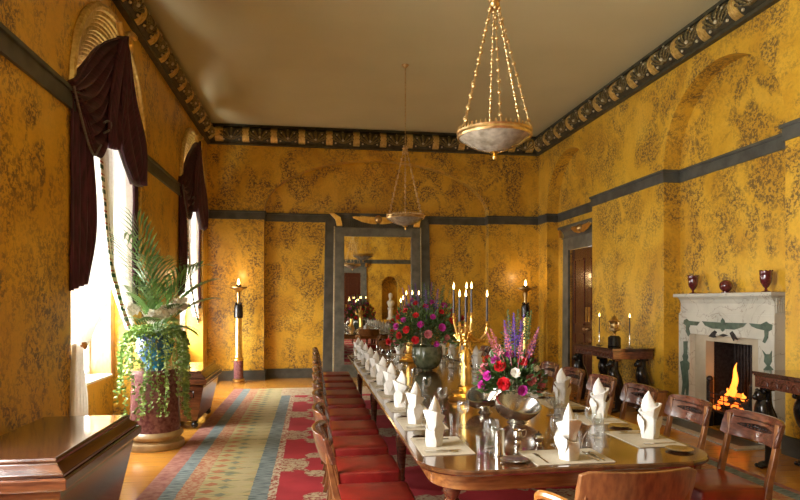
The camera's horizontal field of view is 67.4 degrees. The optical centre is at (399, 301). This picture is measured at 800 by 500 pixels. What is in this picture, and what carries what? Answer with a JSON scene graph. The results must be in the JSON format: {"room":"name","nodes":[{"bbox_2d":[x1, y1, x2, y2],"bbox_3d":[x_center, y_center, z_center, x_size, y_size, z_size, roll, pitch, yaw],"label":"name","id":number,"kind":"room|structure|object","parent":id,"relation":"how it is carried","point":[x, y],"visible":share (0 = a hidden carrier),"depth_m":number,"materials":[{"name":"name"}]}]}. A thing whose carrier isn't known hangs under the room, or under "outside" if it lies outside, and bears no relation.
{"room":"historic interior","nodes":[
{"label":"historic interior","id":0,"kind":"room"},
{"bbox_2d":[0,0,206,435],"bbox_3d":[-3.284,-1.000,5.684,0.650,5.200,13.800,0,0,-8],"label":"wall","id":1,"kind":"structure","parent":0,"point":[35,159],"depth_m":4.83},
{"bbox_2d":[0,22,78,110],"bbox_3d":[-2.719,-1.778,4.240,0.050,0.175,2.218,0,0,-8],"label":"trim","id":2,"kind":"structure","parent":1,"relation":"attached to","point":[12,48],"depth_m":4.51,"materials":[{"name":"stone"}]},
{"bbox_2d":[68,1,146,384],"bbox_3d":[-3.336,-1.079,6.333,0.677,3.957,2.354,0,0,-8],"label":"window","id":3,"kind":"structure","parent":1,"relation":"in","point":[95,24],"depth_m":6.97,"materials":[{"name":"glass"}]},
{"bbox_2d":[69,149,134,415],"bbox_3d":[-3.216,-0.392,6.584,0.240,3.706,2.806,0,0,-11],"label":"sheer curtain","id":4,"kind":"object","parent":3,"relation":"hanging from","point":[89,302],"visible":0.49,"depth_m":6.35,"materials":[{"name":"white fabric"}]},
{"bbox_2d":[67,21,147,309],"bbox_3d":[-3.035,-1.481,6.347,0.212,3.208,2.555,0,0,-8],"label":"velvet curtain","id":5,"kind":"object","parent":3,"relation":"hanging from","point":[107,115],"visible":0.91,"depth_m":5.81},
{"bbox_2d":[112,0,214,142],"bbox_3d":[-2.834,-3.400,5.542,0.200,0.400,13.390,0,0,-8],"label":"crown molding","id":6,"kind":"structure","parent":1,"relation":"attached to","point":[135,13],"depth_m":8.12,"materials":[{"name":"paint"}]},
{"bbox_2d":[148,155,181,196],"bbox_3d":[-3.351,-1.778,8.549,0.050,0.175,2.288,0,0,-8],"label":"trim","id":7,"kind":"structure","parent":1,"relation":"attached to","point":[154,168],"depth_m":8.43,"materials":[{"name":"stone"}]},
{"bbox_2d":[179,127,205,330],"bbox_3d":[-3.963,-1.079,10.607,0.677,3.957,2.214,0,0,-8],"label":"window","id":8,"kind":"structure","parent":1,"relation":"in","point":[188,140],"depth_m":10.34,"materials":[{"name":"white paint"}]},
{"bbox_2d":[178,212,198,362],"bbox_3d":[-3.843,-0.392,10.858,0.240,3.706,2.806,0,0,-11],"label":"sheer curtain","id":9,"kind":"object","parent":8,"relation":"hanging from","point":[192,224],"visible":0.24,"depth_m":11.23,"materials":[{"name":"white fabric"}]},
{"bbox_2d":[178,134,207,307],"bbox_3d":[-3.662,-1.481,10.621,0.212,3.208,2.555,0,0,-8],"label":"velvet curtain","id":10,"kind":"object","parent":8,"relation":"hanging from","point":[193,192],"visible":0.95,"depth_m":10.21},
{"bbox_2d":[136,333,173,369],"bbox_3d":[-2.715,0.539,6.657,0.400,0.400,0.400,0,0,-8],"label":"pot","id":11,"kind":"object","parent":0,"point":[138,342],"depth_m":6.51,"materials":[{"name":"blue ceramic"}]},
{"bbox_2d":[207,144,538,370],"bbox_3d":[-0.461,-1.000,12.859,8.020,5.200,0.400,0,0,-8],"label":"wall","id":12,"kind":"structure","parent":0,"point":[280,265],"depth_m":12.71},
{"bbox_2d":[217,368,312,380],"bbox_3d":[-2.785,1.500,12.442,2.369,0.200,0.319,0,0,-8],"label":"baseboard","id":13,"kind":"structure","parent":12,"relation":"attached to","point":[264,374],"depth_m":12.55,"materials":[{"name":"stone"}]},
{"bbox_2d":[207,123,536,155],"bbox_3d":[-0.417,-3.400,12.563,7.020,0.400,0.198,0,0,-8],"label":"crown molding","id":14,"kind":"structure","parent":12,"relation":"attached to","point":[225,134],"depth_m":12.43,"materials":[{"name":"paint"}]},
{"bbox_2d":[209,210,537,224],"bbox_3d":[-0.450,-1.778,12.785,7.102,0.175,0.333,0,0,-8],"label":"trim","id":15,"kind":"structure","parent":12,"relation":"attached to","point":[213,214],"depth_m":12.70,"materials":[{"name":"paint"}]},
{"bbox_2d":[322,213,430,376],"bbox_3d":[-0.465,-0.139,12.784,2.360,3.479,0.247,0,0,-8],"label":"mirror","id":16,"kind":"object","parent":12,"relation":"attached to","point":[369,259],"visible":0.75,"depth_m":12.80,"materials":[{"name":"grey mirror"}]},
{"bbox_2d":[144,0,719,136],"bbox_3d":[0.522,-3.650,6.090,8.400,0.100,14.300,0,0,-8],"label":"ceiling","id":17,"kind":"structure","parent":0,"point":[297,63],"depth_m":8.66,"materials":[{"name":"paint"}]},
{"bbox_2d":[386,64,423,229],"bbox_3d":[0.079,-2.346,9.108,0.585,2.503,0.585,0,0,-20],"label":"chandelier","id":18,"kind":"object","parent":17,"relation":"hanging from","point":[403,219],"visible":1,"depth_m":9.00,"materials":[{"name":"gold metal"}]},
{"bbox_2d":[456,0,532,159],"bbox_3d":[0.732,-2.352,4.655,0.585,2.493,0.585,0,0,-20],"label":"chandelier","id":19,"kind":"object","parent":17,"relation":"hanging from","point":[495,137],"visible":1,"depth_m":4.54,"materials":[{"name":"gold metal"}]},
{"bbox_2d":[119,377,799,499],"bbox_3d":[0.523,1.650,5.737,8.700,0.100,15.200,0,0,-8],"label":"floor","id":20,"kind":"structure","parent":0,"point":[142,469],"depth_m":6.34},
{"bbox_2d":[0,415,140,499],"bbox_3d":[-2.232,1.214,3.817,0.740,0.747,1.420,0,0,-8],"label":"cellaret","id":21,"kind":"object","parent":20,"relation":"on","point":[58,457],"visible":1,"depth_m":3.61,"materials":[{"name":"brown wood"}]},
{"bbox_2d":[130,366,184,452],"bbox_3d":[-2.715,1.170,6.657,0.620,0.860,0.620,0,0,-8],"label":"pedestal","id":22,"kind":"object","parent":20,"relation":"on","point":[158,434],"visible":0.73,"depth_m":6.44,"materials":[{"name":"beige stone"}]},
{"bbox_2d":[98,205,221,421],"bbox_3d":[-2.540,0.138,6.728,1.160,2.444,2.089,0,0,-4],"label":"potted palm","id":23,"kind":"object","parent":22,"relation":"on","point":[155,347],"visible":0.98,"depth_m":6.44,"materials":[{"name":"green plant"}]},
{"bbox_2d":[170,362,221,427],"bbox_3d":[-2.830,1.224,7.994,0.700,0.727,1.300,0,0,-8],"label":"cellaret","id":24,"kind":"object","parent":20,"relation":"on","point":[203,380],"visible":0.59,"depth_m":7.53,"materials":[{"name":"brown wood"}]},
{"bbox_2d":[230,278,246,383],"bbox_3d":[-3.198,0.565,11.882,0.340,2.070,0.340,0,0,-8],"label":"torchere","id":25,"kind":"object","parent":20,"relation":"on","point":[238,360],"visible":1,"depth_m":11.82,"materials":[{"name":"gold metal"}]},
{"bbox_2d":[136,386,799,499],"bbox_3d":[0.533,1.593,5.460,5.440,0.013,11.850,0,0,-8],"label":"carpet","id":26,"kind":"object","parent":20,"relation":"on","point":[258,444],"visible":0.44,"depth_m":5.97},
{"bbox_2d":[312,347,350,376],"bbox_3d":[-1.046,1.146,9.360,0.650,0.862,0.510,0,0,-9],"label":"dining chair","id":27,"kind":"object","parent":26,"relation":"on","point":[345,373],"visible":0.27,"depth_m":9.19,"materials":[{"name":"brown wood"}]},
{"bbox_2d":[312,350,353,382],"bbox_3d":[-0.951,1.146,8.709,0.650,0.862,0.510,0,0,-9],"label":"dining chair","id":28,"kind":"object","parent":26,"relation":"on","point":[326,379],"visible":0.23,"depth_m":8.58,"materials":[{"name":"brown wood"}]},
{"bbox_2d":[312,354,356,389],"bbox_3d":[-0.852,1.146,8.037,0.650,0.862,0.510,0,0,-7],"label":"dining chair","id":29,"kind":"object","parent":26,"relation":"on","point":[328,386],"visible":0.29,"depth_m":7.89,"materials":[{"name":"brown wood"}]},
{"bbox_2d":[312,359,360,398],"bbox_3d":[-0.758,1.146,7.395,0.650,0.862,0.510,0,0,-8],"label":"dining chair","id":30,"kind":"object","parent":26,"relation":"on","point":[350,393],"visible":0.27,"depth_m":7.27,"materials":[{"name":"brown wood"}]},
{"bbox_2d":[312,364,365,408],"bbox_3d":[-0.660,1.146,6.729,0.650,0.862,0.510,0,0,-7],"label":"dining chair","id":31,"kind":"object","parent":26,"relation":"on","point":[332,402],"visible":0.34,"depth_m":6.62,"materials":[{"name":"brown wood"}]},
{"bbox_2d":[312,371,370,463],"bbox_3d":[-0.564,1.146,6.075,0.650,0.862,0.510,0,0,-7],"label":"dining chair","id":32,"kind":"object","parent":26,"relation":"on","point":[336,414],"visible":0.4,"depth_m":5.96,"materials":[{"name":"brown wood"}]},
{"bbox_2d":[312,379,378,484],"bbox_3d":[-0.469,1.146,5.422,0.650,0.862,0.510,0,0,-7],"label":"dining chair","id":33,"kind":"object","parent":26,"relation":"on","point":[347,427],"visible":0.43,"depth_m":5.30,"materials":[{"name":"brown wood"}]},
{"bbox_2d":[312,389,388,499],"bbox_3d":[-0.376,1.146,4.787,0.650,0.862,0.510,0,0,-8],"label":"dining chair","id":34,"kind":"object","parent":26,"relation":"on","point":[353,445],"visible":0.47,"depth_m":4.64,"materials":[{"name":"brown wood"}]},
{"bbox_2d":[312,402,400,499],"bbox_3d":[-0.281,1.146,4.139,0.650,0.862,0.510,0,0,-9],"label":"dining chair","id":35,"kind":"object","parent":26,"relation":"on","point":[358,468],"visible":0.62,"depth_m":4.00,"materials":[{"name":"brown wood"}]},
{"bbox_2d":[312,420,415,499],"bbox_3d":[-0.184,1.146,3.480,0.650,0.862,0.510,0,0,-8],"label":"dining chair","id":36,"kind":"object","parent":26,"relation":"on","point":[399,490],"visible":1,"depth_m":3.45,"materials":[{"name":"red leather"}]},
{"bbox_2d":[377,340,406,352],"bbox_3d":[-0.090,1.128,10.404,0.668,0.897,0.650,0,0,-8],"label":"armchair","id":37,"kind":"object","parent":26,"relation":"on","point":[382,343],"visible":0.27,"depth_m":10.64,"materials":[{"name":"orange wood"}]},
{"bbox_2d":[479,345,491,356],"bbox_3d":[1.140,1.146,9.674,0.650,0.862,0.510,0,0,-8],"label":"dining chair","id":38,"kind":"object","parent":26,"relation":"on","point":[485,349],"visible":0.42,"depth_m":9.80,"materials":[{"name":"brown wood"}]},
{"bbox_2d":[347,353,708,499],"bbox_3d":[0.452,1.218,6.530,1.670,0.736,6.930,0,0,-8],"label":"dining table","id":39,"kind":"object","parent":26,"relation":"on","point":[482,470],"visible":0.59,"depth_m":3.55,"materials":[{"name":"brown wood"}]},
{"bbox_2d":[365,374,375,379],"bbox_3d":[-0.235,0.848,6.808,0.300,0.003,0.440,0,0,-8],"label":"placemat","id":40,"kind":"object","parent":39,"relation":"on","point":[368,376],"visible":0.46,"depth_m":6.72,"materials":[{"name":"fabric"}]},
{"bbox_2d":[369,351,379,376],"bbox_3d":[-0.278,0.699,6.795,0.146,0.292,0.148,0,0,-16],"label":"napkin","id":41,"kind":"object","parent":40,"relation":"on","point":[375,359],"visible":0.77,"depth_m":6.77,"materials":[{"name":"white fabric"}]},
{"bbox_2d":[370,382,383,387],"bbox_3d":[-0.140,0.848,6.155,0.300,0.003,0.440,0,0,-8],"label":"placemat","id":42,"kind":"object","parent":39,"relation":"on","point":[374,385],"visible":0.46,"depth_m":6.08,"materials":[{"name":"fabric"}]},
{"bbox_2d":[375,356,387,384],"bbox_3d":[-0.185,0.699,6.142,0.146,0.292,0.148,0,0,10],"label":"napkin","id":43,"kind":"object","parent":42,"relation":"on","point":[382,365],"visible":0.8,"depth_m":6.11,"materials":[{"name":"white fabric"}]},
{"bbox_2d":[377,391,393,398],"bbox_3d":[-0.044,0.848,5.502,0.300,0.003,0.440,0,0,-8],"label":"placemat","id":44,"kind":"object","parent":39,"relation":"on","point":[381,393],"visible":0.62,"depth_m":5.43,"materials":[{"name":"fabric"}]},
{"bbox_2d":[383,363,397,394],"bbox_3d":[-0.088,0.699,5.489,0.146,0.292,0.148,0,0,3],"label":"napkin","id":45,"kind":"object","parent":44,"relation":"on","point":[389,375],"visible":0.86,"depth_m":5.46,"materials":[{"name":"white fabric"}]},
{"bbox_2d":[385,402,427,411],"bbox_3d":[0.052,0.848,4.849,0.300,0.003,0.440,0,0,-8],"label":"placemat","id":46,"kind":"object","parent":39,"relation":"on","point":[391,407],"visible":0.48,"depth_m":4.81,"materials":[{"name":"fabric"}]},
{"bbox_2d":[392,371,409,407],"bbox_3d":[0.006,0.699,4.836,0.146,0.292,0.148,0,0,12],"label":"napkin","id":47,"kind":"object","parent":46,"relation":"on","point":[400,385],"visible":0.95,"depth_m":4.80,"materials":[{"name":"white fabric"}]},
{"bbox_2d":[399,291,419,362],"bbox_3d":[0.138,0.342,8.559,0.303,1.014,0.308,0,0,25],"label":"candelabrum","id":48,"kind":"object","parent":39,"relation":"on","point":[408,356],"visible":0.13,"depth_m":8.51,"materials":[{"name":"metal"}]},
{"bbox_2d":[412,430,424,435],"bbox_3d":[0.155,0.843,3.838,0.154,0.012,0.154,0,0,-8],"label":"plate","id":49,"kind":"object","parent":39,"relation":"on","point":[420,432],"visible":0.62,"depth_m":3.86,"materials":[{"name":"silver metal"}]},
{"bbox_2d":[396,417,448,430],"bbox_3d":[0.148,0.848,4.196,0.300,0.003,0.440,0,0,-8],"label":"placemat","id":50,"kind":"object","parent":39,"relation":"on","point":[403,422],"visible":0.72,"depth_m":4.14,"materials":[{"name":"fabric"}]},
{"bbox_2d":[403,381,423,423],"bbox_3d":[0.107,0.699,4.184,0.146,0.292,0.148,0,0,-29],"label":"napkin","id":51,"kind":"object","parent":50,"relation":"on","point":[414,411],"visible":1,"depth_m":4.15,"materials":[{"name":"white fabric"}]},
{"bbox_2d":[386,282,464,370],"bbox_3d":[0.337,0.299,7.479,1.049,1.099,0.885,0,0,-8],"label":"flower arrangement","id":52,"kind":"object","parent":39,"relation":"on","point":[426,357],"visible":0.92,"depth_m":7.34,"materials":[{"name":"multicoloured plant"}]},
{"bbox_2d":[412,345,442,370],"bbox_3d":[0.339,0.699,7.478,0.390,0.300,0.390,0,0,-8],"label":"bowl","id":53,"kind":"object","parent":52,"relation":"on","point":[426,357],"depth_m":7.33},
{"bbox_2d":[410,436,474,455],"bbox_3d":[0.243,0.848,3.543,0.300,0.003,0.440,0,0,-8],"label":"placemat","id":54,"kind":"object","parent":39,"relation":"on","point":[454,442],"visible":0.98,"depth_m":3.49,"materials":[{"name":"fabric"}]},
{"bbox_2d":[420,396,444,446],"bbox_3d":[0.203,0.699,3.531,0.146,0.292,0.148,0,0,-36],"label":"napkin","id":55,"kind":"object","parent":54,"relation":"on","point":[434,427],"visible":1,"depth_m":3.50,"materials":[{"name":"white fabric"}]},
{"bbox_2d":[448,282,489,401],"bbox_3d":[0.566,0.335,5.251,0.341,1.029,0.332,0,0,-43],"label":"candelabrum","id":56,"kind":"object","parent":39,"relation":"on","point":[464,337],"visible":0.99,"depth_m":5.21,"materials":[{"name":"metal"}]},
{"bbox_2d":[458,297,460,321],"bbox_3d":[0.507,0.071,5.108,0.021,0.230,0.020,0,0,-8],"label":"candle","id":57,"kind":"object","parent":56,"relation":"on","point":[459,298],"depth_m":5.10,"materials":[{"name":"wax"}]},
{"bbox_2d":[470,289,472,312],"bbox_3d":[0.640,-0.004,5.370,0.021,0.230,0.020,0,0,-8],"label":"candle","id":58,"kind":"object","parent":56,"relation":"on","point":[471,290],"depth_m":5.36,"materials":[{"name":"wax"}]},
{"bbox_2d":[493,428,505,455],"bbox_3d":[0.552,0.778,3.335,0.072,0.142,0.072,0,0,-8],"label":"beaker","id":59,"kind":"object","parent":39,"relation":"on","point":[499,433],"visible":0.98,"depth_m":3.31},
{"bbox_2d":[465,309,548,423],"bbox_3d":[0.829,0.449,4.431,0.582,0.799,0.652,0,0,-8],"label":"flower arrangement","id":60,"kind":"object","parent":39,"relation":"on","point":[518,407],"visible":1,"depth_m":4.33,"materials":[{"name":"multicoloured plant"}]},
{"bbox_2d":[465,385,501,413],"bbox_3d":[0.654,0.741,4.626,0.292,0.217,0.216,0,0,-8],"label":"shell bowl","id":61,"kind":"object","parent":60,"relation":"on","point":[476,399],"depth_m":4.66,"materials":[{"name":"silver metal"}]},
{"bbox_2d":[495,391,541,423],"bbox_3d":[0.832,0.742,4.221,0.333,0.214,0.236,0,0,-8],"label":"shell bowl","id":62,"kind":"object","parent":60,"relation":"on","point":[518,407],"depth_m":4.27,"materials":[{"name":"silver metal"}]},
{"bbox_2d":[500,455,528,462],"bbox_3d":[0.612,0.843,3.203,0.154,0.012,0.154,0,0,-8],"label":"plate","id":63,"kind":"object","parent":39,"relation":"on","point":[508,458],"visible":1,"depth_m":3.22,"materials":[{"name":"silver metal"}]},
{"bbox_2d":[513,429,526,442],"bbox_3d":[0.723,0.811,3.649,0.078,0.075,0.056,0,0,-36],"label":"jug","id":64,"kind":"object","parent":39,"relation":"on","point":[517,434],"visible":1,"depth_m":3.62,"materials":[{"name":"silver metal"}]},
{"bbox_2d":[533,431,543,443],"bbox_3d":[0.832,0.810,3.599,0.064,0.077,0.064,0,0,-8],"label":"pot","id":65,"kind":"object","parent":39,"relation":"on","point":[538,437],"visible":1,"depth_m":3.58,"materials":[{"name":"silver metal"}]},
{"bbox_2d":[536,398,584,407],"bbox_3d":[1.318,0.848,5.035,0.300,0.003,0.440,0,0,-8],"label":"placemat","id":66,"kind":"object","parent":39,"relation":"on","point":[543,402],"visible":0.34,"depth_m":5.00,"materials":[{"name":"fabric"}]},
{"bbox_2d":[553,368,570,402],"bbox_3d":[1.364,0.699,5.048,0.146,0.292,0.148,0,0,14],"label":"napkin","id":67,"kind":"object","parent":66,"relation":"on","point":[561,391],"visible":1,"depth_m":5.01,"materials":[{"name":"white fabric"}]},
{"bbox_2d":[518,448,615,465],"bbox_3d":[0.907,0.848,3.291,0.440,0.003,0.300,0,0,-8],"label":"placemat","id":68,"kind":"object","parent":39,"relation":"on","point":[552,456],"visible":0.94,"depth_m":3.24,"materials":[{"name":"fabric"}]},
{"bbox_2d":[554,403,586,460],"bbox_3d":[0.921,0.696,3.245,0.174,0.298,0.179,0,0,15],"label":"napkin","id":69,"kind":"object","parent":68,"relation":"on","point":[566,440],"visible":1,"depth_m":3.20,"materials":[{"name":"white fabric"}]},
{"bbox_2d":[571,406,587,409],"bbox_3d":[1.407,0.843,4.739,0.154,0.012,0.154,0,0,-8],"label":"plate","id":70,"kind":"object","parent":39,"relation":"on","point":[572,407],"visible":0.87,"depth_m":4.76,"materials":[{"name":"wood"}]},
{"bbox_2d":[562,412,627,424],"bbox_3d":[1.414,0.848,4.382,0.300,0.003,0.440,0,0,-8],"label":"placemat","id":71,"kind":"object","parent":39,"relation":"on","point":[583,418],"visible":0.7,"depth_m":4.32,"materials":[{"name":"fabric"}]},
{"bbox_2d":[589,378,610,418],"bbox_3d":[1.459,0.699,4.395,0.146,0.292,0.148,0,0,4],"label":"napkin","id":72,"kind":"object","parent":71,"relation":"on","point":[599,394],"visible":0.99,"depth_m":4.35,"materials":[{"name":"white fabric"}]},
{"bbox_2d":[609,423,632,427],"bbox_3d":[1.503,0.843,4.086,0.154,0.012,0.154,0,0,-8],"label":"plate","id":73,"kind":"object","parent":39,"relation":"on","point":[619,425],"visible":1,"depth_m":4.11,"materials":[{"name":"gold metal"}]},
{"bbox_2d":[604,430,685,447],"bbox_3d":[1.510,0.848,3.729,0.300,0.003,0.440,0,0,-8],"label":"placemat","id":74,"kind":"object","parent":39,"relation":"on","point":[636,440],"visible":0.74,"depth_m":3.67,"materials":[{"name":"fabric"}]},
{"bbox_2d":[637,391,661,438],"bbox_3d":[1.556,0.699,3.742,0.146,0.292,0.148,0,0,18],"label":"napkin","id":75,"kind":"object","parent":74,"relation":"on","point":[648,423],"visible":1,"depth_m":3.70,"materials":[{"name":"white fabric"}]},
{"bbox_2d":[665,445,693,451],"bbox_3d":[1.599,0.843,3.433,0.154,0.012,0.154,0,0,-8],"label":"plate","id":76,"kind":"object","parent":39,"relation":"on","point":[678,448],"visible":1,"depth_m":3.45,"materials":[{"name":"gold metal"}]},
{"bbox_3d":[0.003,0.848,9.769,0.440,0.003,0.300,0,0,-8],"label":"placemat","id":77,"kind":"object","parent":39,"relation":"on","visible":0},
{"bbox_2d":[394,343,404,353],"bbox_3d":[-0.011,0.696,9.809,0.174,0.298,0.179,0,0,-26],"label":"napkin","id":78,"kind":"object","parent":77,"relation":"on","point":[398,349],"visible":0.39,"depth_m":9.77,"materials":[{"name":"white fabric"}]},
{"bbox_3d":[-0.331,0.848,7.461,0.300,0.003,0.440,0,0,-8],"label":"placemat","id":79,"kind":"object","parent":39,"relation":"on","visible":0},
{"bbox_2d":[364,347,373,369],"bbox_3d":[-0.374,0.699,7.448,0.146,0.292,0.148,0,0,-11],"label":"napkin","id":80,"kind":"object","parent":79,"relation":"on","point":[369,353],"visible":0.66,"depth_m":7.42,"materials":[{"name":"white fabric"}]},
{"bbox_3d":[0.744,0.848,8.953,0.300,0.003,0.440,0,0,-8],"label":"placemat","id":81,"kind":"object","parent":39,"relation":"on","visible":0},
{"bbox_2d":[448,340,457,358],"bbox_3d":[0.788,0.699,8.966,0.146,0.292,0.148,0,0,-4],"label":"napkin","id":82,"kind":"object","parent":81,"relation":"on","point":[452,351],"visible":0.81,"depth_m":8.92,"materials":[{"name":"white fabric"}]},
{"bbox_3d":[0.935,0.848,7.647,0.300,0.003,0.440,0,0,-8],"label":"placemat","id":83,"kind":"object","parent":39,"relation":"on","visible":0},
{"bbox_2d":[471,345,481,368],"bbox_3d":[0.982,0.699,7.660,0.146,0.292,0.148,0,0,17],"label":"napkin","id":84,"kind":"object","parent":83,"relation":"on","point":[477,359],"visible":0.93,"depth_m":7.62,"materials":[{"name":"white fabric"}]},
{"bbox_3d":[-0.523,0.848,8.767,0.300,0.003,0.440,0,0,-8],"label":"placemat","id":85,"kind":"object","parent":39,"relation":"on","visible":0},
{"bbox_2d":[356,340,363,359],"bbox_3d":[-0.565,0.699,8.754,0.146,0.292,0.148,0,0,-19],"label":"napkin","id":86,"kind":"object","parent":85,"relation":"on","point":[361,345],"visible":0.52,"depth_m":8.73,"materials":[{"name":"white fabric"}]},
{"bbox_3d":[-0.427,0.848,8.114,0.300,0.003,0.440,0,0,-8],"label":"placemat","id":87,"kind":"object","parent":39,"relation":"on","visible":0},
{"bbox_2d":[360,343,367,364],"bbox_3d":[-0.473,0.699,8.101,0.146,0.292,0.148,0,0,17],"label":"napkin","id":88,"kind":"object","parent":87,"relation":"on","point":[365,348],"visible":0.6,"depth_m":8.07,"materials":[{"name":"white fabric"}]},
{"bbox_3d":[-0.618,0.848,9.420,0.300,0.003,0.440,0,0,-8],"label":"placemat","id":89,"kind":"object","parent":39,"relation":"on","visible":0},
{"bbox_2d":[353,338,360,355],"bbox_3d":[-0.663,0.699,9.407,0.146,0.292,0.148,0,0,2],"label":"napkin","id":90,"kind":"object","parent":89,"relation":"on","point":[358,341],"visible":0.48,"depth_m":9.39,"materials":[{"name":"white fabric"}]},
{"bbox_3d":[0.648,0.848,9.606,0.300,0.003,0.440,0,0,-8],"label":"placemat","id":91,"kind":"object","parent":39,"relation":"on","visible":0},
{"bbox_2d":[439,343,447,354],"bbox_3d":[0.691,0.699,9.619,0.146,0.292,0.148,0,0,-13],"label":"napkin","id":92,"kind":"object","parent":91,"relation":"on","point":[444,350],"visible":0.43,"depth_m":9.57,"materials":[{"name":"white fabric"}]},
{"bbox_2d":[540,361,559,392],"bbox_3d":[1.525,1.146,7.049,0.650,0.862,0.510,0,0,-7],"label":"dining chair","id":93,"kind":"object","parent":26,"relation":"on","point":[551,368],"visible":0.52,"depth_m":7.10,"materials":[{"name":"brown wood"}]},
{"bbox_2d":[562,367,584,402],"bbox_3d":[1.619,1.146,6.410,0.650,0.862,0.510,0,0,-8],"label":"dining chair","id":94,"kind":"object","parent":26,"relation":"on","point":[577,375],"visible":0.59,"depth_m":6.41,"materials":[{"name":"brown wood"}]},
{"bbox_2d":[585,374,616,414],"bbox_3d":[1.714,1.146,5.760,0.650,0.862,0.510,0,0,-8],"label":"dining chair","id":95,"kind":"object","parent":26,"relation":"on","point":[610,382],"visible":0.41,"depth_m":5.82,"materials":[{"name":"brown wood"}]},
{"bbox_2d":[534,467,696,499],"bbox_3d":[0.942,1.128,2.708,0.668,0.897,0.650,0,0,-8],"label":"armchair","id":96,"kind":"object","parent":26,"relation":"on","point":[672,484],"visible":1,"depth_m":2.41,"materials":[{"name":"brown wood"}]},
{"bbox_2d":[619,382,657,419],"bbox_3d":[1.811,1.146,5.101,0.650,0.862,0.510,0,0,-8],"label":"dining chair","id":97,"kind":"object","parent":26,"relation":"on","point":[631,392],"visible":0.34,"depth_m":5.26,"materials":[{"name":"brown wood"}]},
{"bbox_2d":[663,394,712,468],"bbox_3d":[1.909,1.146,4.436,0.650,0.862,0.510,0,0,-7],"label":"dining chair","id":98,"kind":"object","parent":26,"relation":"on","point":[697,410],"visible":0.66,"depth_m":4.49,"materials":[{"name":"brown wood"}]},
{"bbox_2d":[690,409,785,499],"bbox_3d":[2.004,1.146,3.786,0.650,0.862,0.510,0,0,-7],"label":"dining chair","id":99,"kind":"object","parent":26,"relation":"on","point":[717,483],"visible":0.91,"depth_m":3.70,"materials":[{"name":"brown wood"}]},
{"bbox_2d":[517,280,533,353],"bbox_3d":[2.650,0.565,12.669,0.340,2.070,0.340,0,0,-8],"label":"torchere","id":100,"kind":"object","parent":20,"relation":"on","point":[525,307],"visible":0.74,"depth_m":12.61,"materials":[{"name":"gold metal"}]},
{"bbox_2d":[572,342,653,412],"bbox_3d":[3.232,1.135,9.267,0.705,0.930,1.350,0,0,-8],"label":"console table","id":101,"kind":"object","parent":20,"relation":"on","point":[603,352],"visible":0.79,"depth_m":8.68,"materials":[{"name":"brown wood"}]},
{"bbox_2d":[607,315,620,346],"bbox_3d":[3.239,0.429,9.066,0.198,0.480,0.198,0,0,37],"label":"urn","id":102,"kind":"object","parent":101,"relation":"on","point":[613,340],"visible":1,"depth_m":9.00,"materials":[{"name":"black metal"}]},
{"bbox_2d":[656,388,668,416],"bbox_3d":[3.572,1.417,8.448,0.290,0.365,0.270,0,0,-8],"label":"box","id":103,"kind":"object","parent":20,"relation":"on","point":[662,394],"visible":0.36,"depth_m":8.34,"materials":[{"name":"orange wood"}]},
{"bbox_2d":[657,416,764,450],"bbox_3d":[3.708,1.591,7.386,0.440,0.015,1.820,0,0,-8],"label":"hearth slab","id":104,"kind":"object","parent":20,"relation":"on","point":[715,436],"visible":0.64,"depth_m":7.14,"materials":[{"name":"grey stone"}]},
{"bbox_2d":[673,292,784,448],"bbox_3d":[4.168,0.745,7.413,0.580,1.710,1.780,0,0,-8],"label":"fireplace","id":105,"kind":"object","parent":20,"relation":"on","point":[724,338],"visible":0.77,"depth_m":7.54,"materials":[{"name":"white stone"}]},
{"bbox_2d":[687,275,698,293],"bbox_3d":[3.910,-0.236,8.006,0.133,0.250,0.135,0,0,14],"label":"urn","id":106,"kind":"object","parent":105,"relation":"on","point":[692,279],"visible":1,"depth_m":7.96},
{"bbox_2d":[719,280,732,292],"bbox_3d":[4.003,-0.193,7.368,0.152,0.164,0.152,0,0,-8],"label":"sphere","id":107,"kind":"object","parent":105,"relation":"on","point":[725,286],"visible":1,"depth_m":7.32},
{"bbox_2d":[673,292,784,296],"bbox_3d":[4.009,-0.087,7.390,0.258,0.045,1.780,0,0,-8],"label":"shelf","id":108,"kind":"object","parent":105,"relation":"attached to","point":[743,294],"depth_m":7.01,"materials":[{"name":"white stone"}]},
{"bbox_2d":[759,270,772,291],"bbox_3d":[4.098,-0.236,6.719,0.133,0.250,0.135,0,0,14],"label":"urn","id":109,"kind":"object","parent":105,"relation":"on","point":[765,276],"visible":0.98,"depth_m":6.68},
{"bbox_2d":[752,370,799,468],"bbox_3d":[3.827,1.135,5.210,0.705,0.930,1.430,0,0,-8],"label":"console table","id":110,"kind":"object","parent":20,"relation":"on","point":[787,381],"visible":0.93,"depth_m":5.73,"materials":[{"name":"brown wood"}]},
{"bbox_2d":[539,0,799,438],"bbox_3d":[4.304,-1.000,6.796,0.650,5.200,13.800,0,0,-8],"label":"wall","id":111,"kind":"structure","parent":0,"point":[733,223],"depth_m":8.30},
{"bbox_2d":[558,218,591,377],"bbox_3d":[3.486,0.033,11.417,0.270,3.135,2.060,0,0,-8],"label":"door","id":112,"kind":"structure","parent":111,"relation":"in","point":[576,235],"depth_m":11.83,"materials":[{"name":"brown wood"}]},
{"bbox_2d":[534,0,780,155],"bbox_3d":[3.914,-3.400,6.532,0.200,0.400,13.390,0,0,-8],"label":"crown molding","id":113,"kind":"structure","parent":111,"relation":"attached to","point":[725,16],"depth_m":8.36,"materials":[{"name":"paint"}]},
{"bbox_2d":[537,118,799,224],"bbox_3d":[4.136,-1.778,6.565,0.333,0.175,13.472,0,0,-8],"label":"trim","id":114,"kind":"structure","parent":111,"relation":"attached to","point":[791,129],"depth_m":8.21,"materials":[{"name":"paint"}]},
{"bbox_2d":[781,435,799,459],"bbox_3d":[4.499,1.500,3.111,0.035,0.200,6.519,0,0,-8],"label":"baseboard","id":115,"kind":"structure","parent":111,"relation":"attached to","point":[790,446],"depth_m":6.20,"materials":[{"name":"stone"}]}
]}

